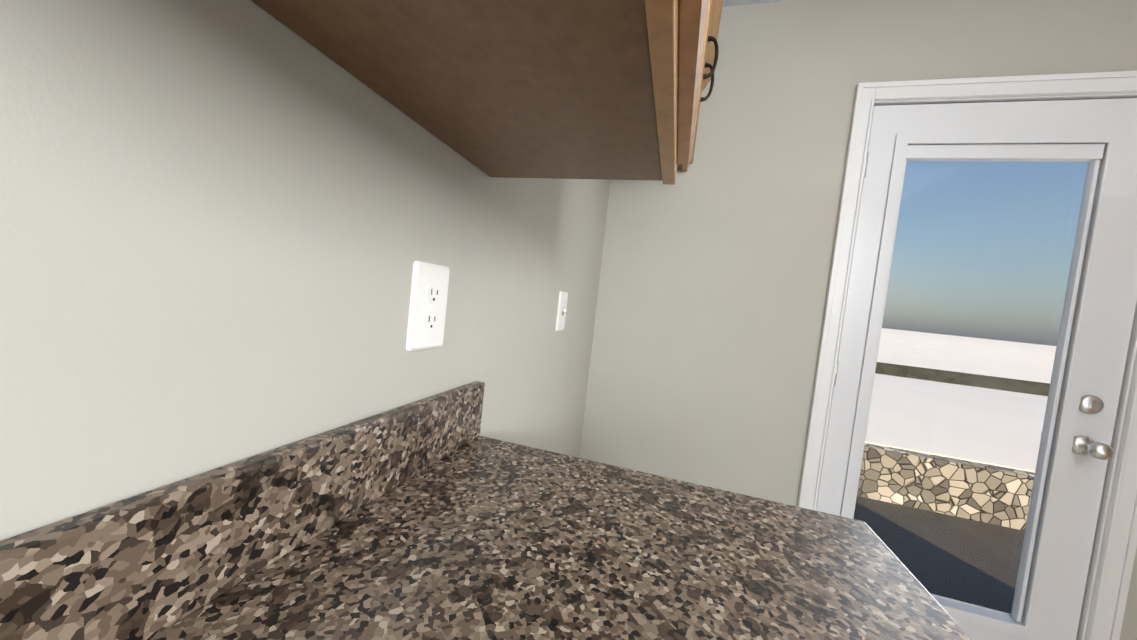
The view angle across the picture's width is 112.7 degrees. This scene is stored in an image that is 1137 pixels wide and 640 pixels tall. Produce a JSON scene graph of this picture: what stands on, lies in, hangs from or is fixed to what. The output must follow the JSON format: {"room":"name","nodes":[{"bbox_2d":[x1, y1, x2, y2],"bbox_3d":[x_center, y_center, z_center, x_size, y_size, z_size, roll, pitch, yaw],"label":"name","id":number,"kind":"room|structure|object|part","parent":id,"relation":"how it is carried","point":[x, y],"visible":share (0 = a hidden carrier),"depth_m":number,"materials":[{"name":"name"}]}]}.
{"room":"kitchen","nodes":[
{"label":"kitchen","id":0,"kind":"room"},
{"bbox_2d":[0,0,610,540],"bbox_3d":[-0.663,-0.076,-0.854,0.140,2.446,5.634,7,3,16],"label":"wall","id":1,"kind":"structure","parent":0,"point":[224,224],"depth_m":0.30,"materials":[{"name":"beige paint"}]},
{"bbox_2d":[406,261,449,351],"bbox_3d":[-0.199,-0.019,0.548,0.008,0.124,0.080,7,3,16],"label":"electrical outlet","id":2,"kind":"object","parent":1,"relation":"attached to","point":[428,305],"visible":1,"depth_m":0.54,"materials":[{"name":"white plastic"}]},
{"bbox_2d":[252,0,722,184],"bbox_3d":[-0.043,-0.596,0.229,0.338,0.745,0.790,7,3,16],"label":"upper cabinet","id":3,"kind":"object","parent":1,"relation":"attached to","point":[585,89],"visible":1,"depth_m":0.32,"materials":[{"name":"brown wood"}]},
{"bbox_2d":[555,291,567,330],"bbox_3d":[-0.015,-0.026,1.187,0.017,0.124,0.080,7,3,16],"label":"light switch","id":4,"kind":"object","parent":1,"relation":"attached to","point":[561,311],"visible":1,"depth_m":1.17,"materials":[{"name":"white plastic"}]},
{"bbox_2d":[723,0,788,6],"bbox_3d":[0.839,-1.182,-1.295,2.990,0.120,5.634,7,3,16],"label":"ceiling","id":5,"kind":"structure","parent":0,"point":[726,3],"depth_m":1.51,"materials":[{"name":"white paint"}]},
{"bbox_2d":[579,0,1136,639],"bbox_3d":[1.446,0.050,1.407,2.710,2.446,0.140,7,3,16],"label":"wall","id":6,"kind":"structure","parent":0,"point":[713,282],"depth_m":1.52,"materials":[{"name":"beige paint"}]},
{"bbox_2d":[797,71,1136,639],"bbox_3d":[1.442,0.220,1.401,0.959,2.108,0.159,7,3,16],"label":"door frame","id":7,"kind":"structure","parent":6,"relation":"attached to","point":[1113,579],"depth_m":1.28,"materials":[{"name":"white paint"}]},
{"bbox_2d":[816,98,1136,639],"bbox_3d":[1.422,0.249,1.374,0.818,2.024,0.058,7,3,16],"label":"door","id":8,"kind":"structure","parent":6,"relation":"in","point":[1110,339],"depth_m":1.29,"materials":[{"name":"white paint"}]},
{"bbox_3d":[1.031,0.197,1.460,0.011,1.664,0.012,7,3,16],"label":"door hinge","id":9,"kind":"part","parent":8,"relation":"part of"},
{"bbox_2d":[852,144,1104,621],"bbox_3d":[1.423,0.209,1.376,0.550,1.660,0.030,7,3,16],"label":"window frame","id":10,"kind":"structure","parent":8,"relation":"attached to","point":[1092,154],"depth_m":1.31,"materials":[{"name":"white paint"}]},
{"bbox_3d":[0.559,1.366,-1.176,2.990,0.120,5.634,7,3,16],"label":"floor","id":11,"kind":"structure","parent":0,"visible":0},
{"bbox_2d":[0,381,971,639],"bbox_3d":[-0.328,0.678,-0.804,0.648,1.017,3.010,7,3,16],"label":"countertop","id":12,"kind":"structure","parent":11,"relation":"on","point":[436,517],"depth_m":0.36,"materials":[{"name":"brown stone"}]},
{"label":"outside","id":13,"kind":"structure","parent":0,"visible":0},
{"bbox_2d":[853,496,1024,613],"bbox_3d":[1.695,1.486,2.383,21.000,0.160,1.770,7,3,16],"label":"patio","id":14,"kind":"structure","parent":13,"point":[970,551],"depth_m":2.45,"materials":[{"name":"grey concrete"}]},
{"bbox_2d":[865,328,1056,472],"bbox_3d":[68.683,2.583,116.771,370.000,4.600,254.466,7,3,16],"label":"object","id":15,"kind":"structure","parent":13,"point":[937,350],"depth_m":5.82,"materials":[{"name":"white paint"}]},
{"bbox_2d":[857,443,1034,530],"bbox_3d":[2.053,1.262,3.562,21.000,0.572,0.700,7,3,16],"label":"stone wall","id":16,"kind":"structure","parent":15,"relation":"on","point":[953,500],"depth_m":2.95,"materials":[{"name":"beige stone"}]},
{"bbox_2d":[875,362,1049,395],"bbox_3d":[40.094,5.673,24.226,54.300,0.800,1.400,7,3,16],"label":"hedge","id":17,"kind":"object","parent":15,"relation":"on","point":[966,379],"depth_m":26.92,"materials":[{"name":"green plant"}]}
]}

